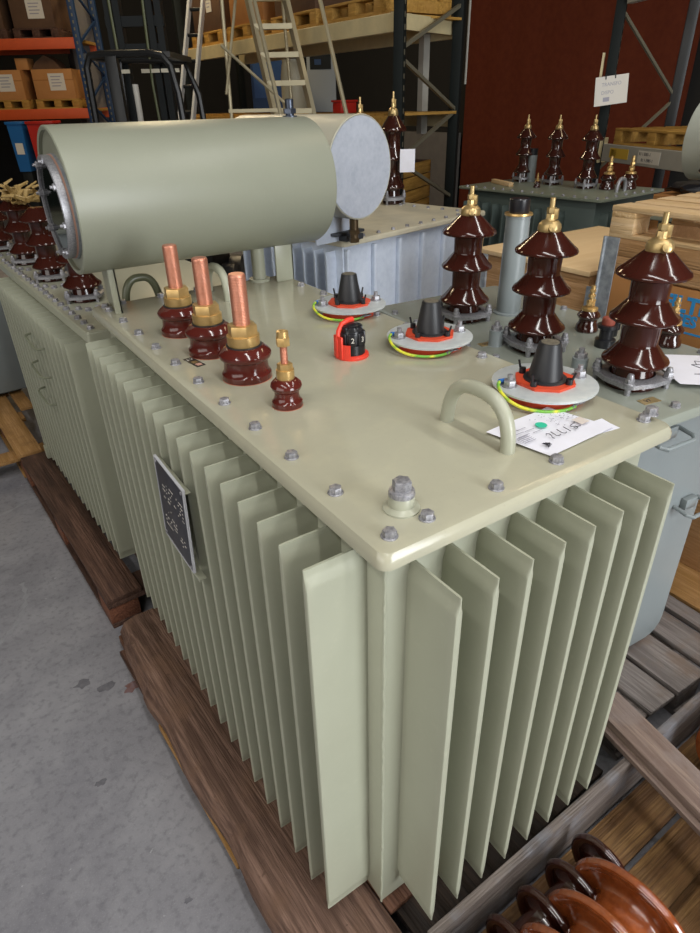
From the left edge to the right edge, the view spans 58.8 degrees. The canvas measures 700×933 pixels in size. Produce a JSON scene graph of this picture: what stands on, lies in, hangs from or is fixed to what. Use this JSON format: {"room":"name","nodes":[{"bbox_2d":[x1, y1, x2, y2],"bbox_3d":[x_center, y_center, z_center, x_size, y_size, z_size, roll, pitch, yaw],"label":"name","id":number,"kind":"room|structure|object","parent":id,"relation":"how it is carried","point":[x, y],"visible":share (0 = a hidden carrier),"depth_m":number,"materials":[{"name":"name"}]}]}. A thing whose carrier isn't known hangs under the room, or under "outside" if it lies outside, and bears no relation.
{"room":"warehouse","nodes":[
{"label":"warehouse","id":0,"kind":"room"},
{"bbox_2d":[68,0,109,122],"bbox_3d":[-4.693,-7.605,10.639,0.400,6.190,0.400,-20,35,-28],"label":"post","id":1,"kind":"object","parent":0,"point":[84,21],"depth_m":10.74,"materials":[{"name":"blue metal"}]},
{"bbox_2d":[0,0,253,204],"bbox_3d":[-7.405,-7.991,11.398,14.500,6.200,0.150,-20,35,-28],"label":"wall","id":2,"kind":"structure","parent":0,"point":[212,77],"depth_m":13.33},
{"bbox_2d":[0,210,699,932],"bbox_3d":[-1.358,-0.895,5.305,14.900,0.150,21.600,-20,35,-28],"label":"floor","id":3,"kind":"structure","parent":0,"point":[124,854],"depth_m":1.92,"materials":[{"name":"concrete"}]},
{"bbox_2d":[0,582,28,643],"bbox_3d":[-1.391,0.615,2.572,0.084,0.001,0.424,-5,30,-6],"label":"crack","id":4,"kind":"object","parent":3,"relation":"on","point":[24,589],"depth_m":2.58,"materials":[{"name":"grey concrete"}]},
{"bbox_2d":[0,496,35,515],"bbox_3d":[-1.941,0.279,3.168,0.657,0.001,0.140,-20,35,-28],"label":"crack","id":5,"kind":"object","parent":3,"relation":"on","point":[31,497],"depth_m":3.28,"materials":[{"name":"grey concrete"}]},
{"bbox_2d":[0,389,44,477],"bbox_3d":[-2.381,-0.194,3.853,0.840,0.144,1.300,-22,36,-31],"label":"pallet","id":6,"kind":"object","parent":3,"relation":"on","point":[20,443],"visible":0.66,"depth_m":3.74,"materials":[{"name":"brown wood"}]},
{"bbox_2d":[0,301,26,393],"bbox_3d":[-2.891,-0.926,3.983,1.240,1.010,0.860,-21,36,-31],"label":"tank","id":7,"kind":"object","parent":6,"relation":"on","point":[11,375],"visible":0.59,"depth_m":4.10,"materials":[{"name":"grey metal"}]},
{"bbox_2d":[4,121,42,206],"bbox_3d":[-5.265,-4.765,10.291,0.280,1.660,0.340,-1,30,1],"label":"plastic container","id":8,"kind":"object","parent":3,"relation":"on","point":[18,131],"visible":0.66,"depth_m":9.99,"materials":[{"name":"blue plastic"}]},
{"bbox_2d":[24,120,60,158],"bbox_3d":[-4.865,-4.772,10.287,0.440,1.660,0.340,-1,30,0],"label":"plastic container","id":9,"kind":"object","parent":3,"relation":"on","point":[33,126],"visible":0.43,"depth_m":9.80,"materials":[{"name":"red plastic"}]},
{"bbox_2d":[0,0,115,122],"bbox_3d":[-5.681,-6.606,10.545,2.830,4.600,1.081,-1,30,1],"label":"rack","id":10,"kind":"object","parent":3,"relation":"on","point":[58,45],"visible":0.58,"depth_m":10.35,"materials":[{"name":"blue"}]},
{"bbox_2d":[0,29,13,38],"bbox_3d":[-5.808,-7.066,10.219,0.720,0.137,0.800,-1,30,1],"label":"pallet","id":11,"kind":"object","parent":10,"relation":"on","point":[4,33],"visible":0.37,"depth_m":9.89,"materials":[{"name":"brown wood"}]},
{"bbox_2d":[0,0,13,29],"bbox_3d":[-5.815,-7.372,9.992,0.662,0.620,0.704,-1,30,1],"label":"cardboard box","id":12,"kind":"object","parent":11,"relation":"on","point":[6,22],"visible":0.41,"depth_m":9.89,"materials":[{"name":"beige cardboard"}]},
{"bbox_2d":[0,100,36,109],"bbox_3d":[-5.708,-6.230,10.708,0.720,0.137,0.800,-1,30,1],"label":"pallet","id":13,"kind":"object","parent":10,"relation":"on","point":[4,104],"visible":0.76,"depth_m":10.39,"materials":[{"name":"brown wood"}]},
{"bbox_2d":[0,70,36,99],"bbox_3d":[-5.714,-6.450,10.531,0.662,0.420,0.704,-1,30,1],"label":"cardboard box","id":14,"kind":"object","parent":13,"relation":"on","point":[14,84],"visible":0.76,"depth_m":10.27,"materials":[{"name":"beige cardboard"}]},
{"bbox_2d":[0,77,10,87],"bbox_3d":[-5.660,-6.308,10.207,0.169,0.144,0.001,-1,30,1],"label":"print","id":15,"kind":"object","parent":14,"relation":"attached to","point":[0,77],"depth_m":10.21},
{"bbox_2d":[12,27,72,38],"bbox_3d":[-4.988,-7.081,10.212,0.720,0.137,0.800,-1,30,1],"label":"pallet","id":16,"kind":"object","parent":10,"relation":"on","point":[54,32],"visible":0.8,"depth_m":9.89,"materials":[{"name":"brown wood"}]},
{"bbox_2d":[8,0,71,30],"bbox_3d":[-4.996,-7.388,9.985,0.662,0.620,0.704,-1,30,1],"label":"cardboard box","id":17,"kind":"object","parent":16,"relation":"on","point":[24,13],"visible":0.8,"depth_m":9.78,"materials":[{"name":"beige cardboard"}]},
{"bbox_2d":[27,3,39,13],"bbox_3d":[-4.940,-7.159,9.711,0.169,0.144,0.001,-1,30,0],"label":"print","id":18,"kind":"object","parent":17,"relation":"attached to","point":[27,3],"depth_m":9.72},
{"bbox_2d":[36,99,86,108],"bbox_3d":[-4.868,-6.245,10.700,0.720,0.137,0.800,-1,30,1],"label":"pallet","id":19,"kind":"object","parent":10,"relation":"on","point":[41,103],"visible":0.8,"depth_m":10.38,"materials":[{"name":"brown wood"}]},
{"bbox_2d":[31,69,85,98],"bbox_3d":[-4.874,-6.466,10.523,0.662,0.420,0.704,-1,30,1],"label":"cardboard box","id":20,"kind":"object","parent":19,"relation":"on","point":[48,83],"visible":0.83,"depth_m":10.24,"materials":[{"name":"beige cardboard"}]},
{"bbox_2d":[14,55,66,70],"bbox_3d":[-5.110,-6.687,10.297,0.720,0.200,0.350,-1,30,1],"label":"bundle","id":21,"kind":"object","parent":20,"relation":"on","point":[45,62],"visible":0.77,"depth_m":10.20,"materials":[{"name":"cardboard"}]},
{"bbox_2d":[50,76,61,85],"bbox_3d":[-4.821,-6.324,10.200,0.169,0.144,0.001,-1,30,0],"label":"print","id":22,"kind":"object","parent":20,"relation":"attached to","point":[50,76],"depth_m":10.21},
{"bbox_2d":[73,679,89,688],"bbox_3d":[-0.970,0.789,2.257,0.054,0.001,0.049,4,31,10],"label":"stain","id":23,"kind":"object","parent":3,"relation":"on","point":[82,683],"depth_m":2.26,"materials":[{"name":"grey concrete"}]},
{"bbox_2d":[20,451,145,628],"bbox_3d":[-1.033,0.163,3.189,0.880,0.144,1.460,-22,36,-31],"label":"wooden beam","id":24,"kind":"structure","parent":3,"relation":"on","point":[117,590],"depth_m":2.77,"materials":[{"name":"brown wood"}]},
{"bbox_2d":[0,196,221,558],"bbox_3d":[-1.181,-0.612,3.085,0.839,1.303,1.859,-21,36,-31],"label":"transformer","id":25,"kind":"object","parent":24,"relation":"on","point":[47,306],"visible":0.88,"depth_m":2.59,"materials":[{"name":"green paint"}]},
{"bbox_2d":[0,178,39,204],"bbox_3d":[-1.552,-1.296,2.914,0.232,0.124,0.291,-20,35,-28],"label":"twigs","id":26,"kind":"object","parent":25,"relation":"on","point":[15,195],"visible":0.97,"depth_m":2.89,"materials":[{"name":"wood"}]},
{"bbox_2d":[95,778,106,786],"bbox_3d":[-0.771,0.979,1.923,0.039,0.001,0.023,-20,35,-28],"label":"stain","id":27,"kind":"object","parent":3,"relation":"on","point":[102,781],"depth_m":1.92,"materials":[{"name":"grey concrete"}]},
{"bbox_2d":[97,681,115,691],"bbox_3d":[-0.877,0.796,2.241,0.065,0.001,0.039,-20,35,-28],"label":"stain","id":28,"kind":"object","parent":3,"relation":"on","point":[109,685],"depth_m":2.24,"materials":[{"name":"grey concrete"}]},
{"bbox_2d":[124,681,137,692],"bbox_3d":[-0.786,0.794,2.240,0.057,0.001,0.052,-4,30,-5],"label":"stain","id":29,"kind":"object","parent":3,"relation":"on","point":[131,686],"depth_m":2.24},
{"bbox_2d":[83,0,244,275],"bbox_3d":[-1.734,-3.145,5.750,1.180,3.300,1.000,-1,30,1],"label":"forklift","id":30,"kind":"object","parent":3,"relation":"on","point":[125,95],"visible":0.31,"depth_m":5.70,"materials":[{"name":"black metal"}]},
{"bbox_2d":[184,896,192,903],"bbox_3d":[-0.426,1.140,1.634,0.026,0.001,0.015,-20,35,-28],"label":"stain","id":31,"kind":"object","parent":3,"relation":"on","point":[187,900],"depth_m":1.63,"materials":[{"name":"grey concrete"}]},
{"bbox_2d":[178,0,205,119],"bbox_3d":[-1.837,-3.990,7.003,0.178,3.533,2.188,5,31,10],"label":"ladder","id":32,"kind":"object","parent":3,"relation":"on","point":[187,34],"visible":0.3,"depth_m":6.98,"materials":[{"name":"silver metal"}]},
{"bbox_2d":[250,58,295,108],"bbox_3d":[-1.165,-5.355,10.204,0.700,2.600,0.408,-2,30,0],"label":"tall cabinet","id":33,"kind":"object","parent":3,"relation":"on","point":[260,101],"visible":0.06,"depth_m":9.65,"materials":[{"name":"blue"}]},
{"bbox_2d":[220,0,348,253],"bbox_3d":[-0.717,-3.738,5.875,0.977,4.163,2.032,-15,33,-22],"label":"step ladder","id":34,"kind":"object","parent":3,"relation":"on","point":[287,13],"visible":0.38,"depth_m":6.06,"materials":[{"name":"silver metal"}]},
{"bbox_2d":[306,54,335,111],"bbox_3d":[-0.424,-5.335,10.171,0.440,2.570,0.408,-2,30,0],"label":"tall cabinet","id":35,"kind":"object","parent":3,"relation":"on","point":[320,69],"visible":0.19,"depth_m":9.59,"materials":[{"name":"grey metal"}]},
{"bbox_2d":[314,59,320,64],"bbox_3d":[-0.492,-6.155,9.456,0.100,0.070,0.002,-2,30,0],"label":"screen","id":36,"kind":"object","parent":35,"relation":"attached to","point":[316,61],"depth_m":9.45,"materials":[{"name":"blue"}]},
{"bbox_2d":[171,0,471,206],"bbox_3d":[-0.525,-5.156,7.261,1.340,5.200,4.998,-21,36,-30],"label":"rack","id":37,"kind":"object","parent":3,"relation":"on","point":[398,29],"visible":0.48,"depth_m":6.34,"materials":[{"name":"brown metal"}]},
{"bbox_2d":[192,29,227,46],"bbox_3d":[-1.512,-5.656,8.238,0.850,0.137,0.900,-21,36,-30],"label":"pallet","id":38,"kind":"object","parent":37,"relation":"on","point":[216,36],"visible":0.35,"depth_m":8.00,"materials":[{"name":"brown wood"}]},
{"bbox_2d":[192,0,230,32],"bbox_3d":[-1.556,-5.960,8.027,0.704,0.600,0.802,-21,36,-30],"label":"cardboard box","id":39,"kind":"object","parent":38,"relation":"on","point":[212,18],"visible":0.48,"depth_m":7.79,"materials":[{"name":"beige cardboard"}]},
{"bbox_2d":[227,20,271,40],"bbox_3d":[-0.888,-5.241,7.502,0.850,0.137,0.900,-21,36,-30],"label":"pallet","id":40,"kind":"object","parent":37,"relation":"on","point":[244,30],"visible":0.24,"depth_m":7.32,"materials":[{"name":"brown wood"}]},
{"bbox_2d":[229,0,274,25],"bbox_3d":[-0.933,-5.545,7.292,0.704,0.600,0.802,-21,36,-30],"label":"cardboard box","id":41,"kind":"object","parent":40,"relation":"on","point":[266,9],"visible":0.21,"depth_m":7.21,"materials":[{"name":"beige cardboard"}]},
{"bbox_2d":[281,59,306,107],"bbox_3d":[-0.638,-4.352,7.128,0.300,0.525,0.300,-20,35,-28],"label":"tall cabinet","id":42,"kind":"object","parent":37,"relation":"on","point":[299,101],"visible":0.43,"depth_m":7.02,"materials":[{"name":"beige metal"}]},
{"bbox_2d":[271,8,322,32],"bbox_3d":[-0.264,-4.826,6.767,0.850,0.137,0.900,-21,36,-30],"label":"pallet","id":43,"kind":"object","parent":37,"relation":"on","point":[310,17],"visible":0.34,"depth_m":6.47,"materials":[{"name":"brown wood"}]},
{"bbox_2d":[274,0,351,16],"bbox_3d":[-0.309,-5.130,6.556,0.704,0.600,0.802,-21,36,-30],"label":"cardboard box","id":44,"kind":"object","parent":43,"relation":"on","point":[297,5],"visible":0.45,"depth_m":6.39,"materials":[{"name":"beige cardboard"}]},
{"bbox_2d":[331,100,357,112],"bbox_3d":[-0.058,-3.794,6.550,0.220,0.120,0.180,-20,35,-28],"label":"crate","id":45,"kind":"object","parent":37,"relation":"on","point":[351,104],"visible":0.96,"depth_m":6.50,"materials":[{"name":"red plastic"}]},
{"bbox_2d":[325,0,451,22],"bbox_3d":[0.360,-4.411,6.031,0.850,0.137,0.900,-21,36,-30],"label":"pallet","id":46,"kind":"object","parent":37,"relation":"on","point":[354,8],"visible":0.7,"depth_m":5.81,"materials":[{"name":"brown wood"}]},
{"bbox_2d":[236,91,484,304],"bbox_3d":[0.045,-1.290,3.929,1.169,1.862,1.670,25,39,37],"label":"transformer","id":47,"kind":"object","parent":3,"relation":"on","point":[396,249],"visible":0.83,"depth_m":3.49,"materials":[{"name":"metal"}]},
{"bbox_2d":[400,149,414,171],"bbox_3d":[0.386,-2.053,4.173,0.100,0.140,0.003,-1,30,1],"label":"paper tag","id":48,"kind":"object","parent":47,"relation":"hanging from","point":[407,156],"visible":1,"depth_m":4.17,"materials":[{"name":"white paper"}]},
{"bbox_2d":[119,608,602,932],"bbox_3d":[-0.096,0.782,2.092,0.968,0.144,1.490,-21,36,-31],"label":"pallet","id":49,"kind":"object","parent":3,"relation":"on","point":[277,878],"visible":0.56,"depth_m":1.68,"materials":[{"name":"brown wood"}]},
{"bbox_2d":[32,98,674,919],"bbox_3d":[-0.123,-0.082,1.768,0.899,1.668,1.786,-20,35,-28],"label":"transformer","id":50,"kind":"object","parent":49,"relation":"on","point":[414,622],"visible":1,"depth_m":1.31,"materials":[{"name":"green paint"}]},
{"bbox_2d":[163,302,192,308],"bbox_3d":[-0.479,-0.453,1.737,0.082,0.003,0.082,-20,35,-28],"label":"washer","id":51,"kind":"object","parent":50,"relation":"in","point":[167,305],"depth_m":1.71,"materials":[{"name":"gold metal"}]},
{"bbox_2d":[191,319,223,327],"bbox_3d":[-0.363,-0.368,1.588,0.082,0.003,0.082,-20,35,-28],"label":"washer","id":52,"kind":"object","parent":50,"relation":"in","point":[214,323],"depth_m":1.56,"materials":[{"name":"gold metal"}]},
{"bbox_2d":[226,341,261,350],"bbox_3d":[-0.245,-0.282,1.436,0.082,0.003,0.082,-20,35,-28],"label":"washer","id":53,"kind":"object","parent":50,"relation":"in","point":[253,345],"depth_m":1.41,"materials":[{"name":"gold metal"}]},
{"bbox_2d":[487,407,613,455],"bbox_3d":[0.386,-0.074,1.196,0.215,0.007,0.140,-20,35,-28],"label":"paper sheet","id":54,"kind":"object","parent":50,"relation":"on","point":[549,434],"visible":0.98,"depth_m":1.19,"materials":[{"name":"white"}]},
{"bbox_2d":[595,419,619,433],"bbox_3d":[0.423,-0.062,1.186,0.204,0.003,0.044,-15,33,-21],"label":"paper sheet","id":55,"kind":"object","parent":50,"relation":"on","point":[603,421],"visible":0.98,"depth_m":1.22,"materials":[{"name":"white paper"}]},
{"bbox_2d":[403,159,430,204],"bbox_3d":[0.412,-2.720,6.979,0.600,1.240,1.100,13,33,23],"label":"wooden crate","id":56,"kind":"object","parent":3,"relation":"on","point":[417,191],"visible":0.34,"depth_m":6.79,"materials":[{"name":"brown wood"}]},
{"bbox_2d":[479,226,609,310],"bbox_3d":[1.192,-0.554,3.295,0.932,1.185,0.655,-20,35,-28],"label":"wooden box","id":57,"kind":"object","parent":3,"relation":"on","point":[579,271],"visible":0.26,"depth_m":2.83,"materials":[{"name":"brown wood"}]},
{"bbox_2d":[459,115,663,245],"bbox_3d":[1.615,-1.877,5.039,0.906,1.693,1.296,-23,37,-32],"label":"transformer","id":58,"kind":"object","parent":3,"relation":"on","point":[583,204],"depth_m":4.69,"materials":[{"name":"green paint"}]},
{"bbox_2d":[427,691,699,932],"bbox_3d":[0.968,1.014,1.597,1.520,0.200,0.596,-20,35,-29],"label":"wooden crate","id":59,"kind":"object","parent":3,"relation":"on","point":[670,869],"visible":0.67,"depth_m":1.66,"materials":[{"name":"brown wood"}]},
{"bbox_2d":[486,833,625,932],"bbox_3d":[0.455,1.075,1.461,0.475,0.170,0.170,-20,35,-29],"label":"insulator","id":60,"kind":"object","parent":59,"relation":"in","point":[533,905],"visible":0.61,"depth_m":1.48,"materials":[{"name":"brown ceramic"}]},
{"bbox_2d":[519,857,684,932],"bbox_3d":[0.509,1.084,1.324,0.370,0.292,0.292,-23,37,-32],"label":"insulator","id":61,"kind":"object","parent":59,"relation":"in","point":[621,903],"visible":0.95,"depth_m":1.36,"materials":[{"name":"brown ceramic"}]},
{"bbox_2d":[604,692,699,835],"bbox_3d":[0.952,0.920,1.515,0.118,0.045,0.915,-14,33,-21],"label":"plank","id":62,"kind":"object","parent":59,"relation":"on","point":[669,772],"visible":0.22,"depth_m":1.70,"materials":[{"name":"brown wood"}]},
{"bbox_2d":[695,727,699,759],"bbox_3d":[1.230,0.788,1.800,0.370,0.292,0.292,-21,36,-30],"label":"insulator","id":63,"kind":"object","parent":59,"relation":"on","point":[697,738],"visible":1,"depth_m":1.83,"materials":[{"name":"brown ceramic"}]},
{"bbox_2d":[592,0,699,193],"bbox_3d":[2.712,-3.716,4.865,0.891,5.000,2.944,4,31,9],"label":"rack","id":64,"kind":"object","parent":3,"relation":"on","point":[662,160],"visible":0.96,"depth_m":5.95,"materials":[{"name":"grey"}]},
{"bbox_2d":[599,53,605,76],"bbox_3d":[2.375,-3.676,5.900,0.020,0.420,0.070,11,32,20],"label":"wooden lath","id":65,"kind":"object","parent":64,"relation":"attached to","point":[603,55],"visible":0.36,"depth_m":5.82,"materials":[{"name":"beige wood"}]},
{"bbox_2d":[594,73,628,106],"bbox_3d":[2.445,-3.523,5.815,0.333,0.268,0.012,-3,30,-2],"label":"hanging sign","id":66,"kind":"object","parent":64,"relation":"hanging from","point":[613,89],"visible":1,"depth_m":5.81,"materials":[{"name":"beige paper"}]},
{"bbox_2d":[613,126,687,150],"bbox_3d":[3.029,-2.909,5.495,0.800,0.137,1.200,-6,31,-8],"label":"pallet","id":67,"kind":"object","parent":64,"relation":"on","point":[656,137],"visible":0.73,"depth_m":5.49,"materials":[{"name":"brown wood"}]},
{"bbox_2d":[600,595,699,760],"bbox_3d":[0.783,0.511,2.519,0.655,0.144,1.240,-18,34,-27],"label":"pallet","id":68,"kind":"object","parent":3,"relation":"on","point":[661,669],"visible":0.15,"depth_m":2.10,"materials":[{"name":"wood"}]},
{"bbox_2d":[379,185,699,645],"bbox_3d":[0.662,-0.200,2.195,0.620,1.415,1.234,-17,34,-25],"label":"transformer","id":69,"kind":"object","parent":68,"relation":"on","point":[507,321],"visible":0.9,"depth_m":1.85,"materials":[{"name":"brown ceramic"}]},
{"bbox_2d":[594,316,620,348],"bbox_3d":[0.813,-0.425,1.952,0.083,0.093,0.062,-20,35,-28],"label":"switch","id":70,"kind":"object","parent":69,"relation":"attached to","point":[609,328],"depth_m":1.94,"materials":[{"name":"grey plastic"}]},
{"bbox_2d":[663,354,699,384],"bbox_3d":[1.012,-0.269,1.738,0.293,0.004,0.234,3,31,8],"label":"drawing sheet","id":71,"kind":"object","parent":69,"relation":"on","point":[686,368],"visible":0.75,"depth_m":1.75,"materials":[{"name":"white paper"}]},
{"bbox_2d":[649,191,681,227],"bbox_3d":[2.833,-1.613,5.106,0.440,1.121,0.802,-23,37,-32],"label":"cardboard box","id":72,"kind":"object","parent":3,"relation":"on","point":[653,223],"visible":0.12,"depth_m":5.01,"materials":[{"name":"brown cardboard"}]},
{"bbox_2d":[663,180,699,193],"bbox_3d":[2.833,-2.140,4.768,0.428,0.121,0.782,-20,35,-28],"label":"plastic bag","id":73,"kind":"object","parent":72,"relation":"on","point":[692,186],"visible":0.91,"depth_m":4.82,"materials":[{"name":"black plastic"}]},
{"bbox_2d":[650,104,699,226],"bbox_3d":[2.325,-1.080,3.535,1.165,1.805,0.900,-23,37,-32],"label":"transformer","id":74,"kind":"object","parent":3,"relation":"on","point":[690,158],"visible":0.14,"depth_m":3.26,"materials":[{"name":"green paint"}]},
{"bbox_2d":[669,500,699,612],"bbox_3d":[1.692,-0.024,2.621,1.200,0.930,1.200,-20,35,-28],"label":"wooden crate","id":75,"kind":"object","parent":3,"relation":"on","point":[685,588],"visible":0.11,"depth_m":2.50,"materials":[{"name":"brown wood"}]},
{"bbox_2d":[606,272,699,348],"bbox_3d":[1.706,-0.570,2.364,0.902,0.270,1.090,-20,35,-28],"label":"cardboard box","id":76,"kind":"object","parent":75,"relation":"on","point":[690,305],"visible":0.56,"depth_m":2.27,"materials":[{"name":"brown cardboard"}]},
{"bbox_2d":[583,224,699,317],"bbox_3d":[1.741,-0.647,2.344,1.013,0.383,1.255,-20,35,-28],"label":"pallet collar","id":77,"kind":"object","parent":76,"relation":"on","point":[615,251],"visible":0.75,"depth_m":2.44,"materials":[{"name":"brown wood"}]},
{"bbox_2d":[609,192,699,250],"bbox_3d":[1.735,-0.846,2.192,0.950,0.112,1.204,-20,35,-28],"label":"pallet","id":78,"kind":"object","parent":77,"relation":"on","point":[630,220],"visible":1,"depth_m":2.35,"materials":[{"name":"brown wood"}]},
{"bbox_2d":[303,0,699,207],"bbox_3d":[4.642,-5.814,7.188,0.150,6.200,21.200,-20,35,-28],"label":"wall","id":79,"kind":"structure","parent":0,"point":[367,75],"depth_m":12.06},
{"bbox_2d":[384,131,460,207],"bbox_3d":[0.267,-6.694,13.728,0.250,1.300,5.950,-20,35,-28],"label":"trim","id":80,"kind":"structure","parent":79,"relation":"attached to","point":[433,148],"depth_m":11.78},
{"bbox_2d":[458,0,699,207],"bbox_3d":[3.172,-6.408,9.038,0.042,5.380,4.100,-20,35,-28],"label":"door","id":81,"kind":"structure","parent":79,"relation":"in","point":[541,60],"depth_m":9.43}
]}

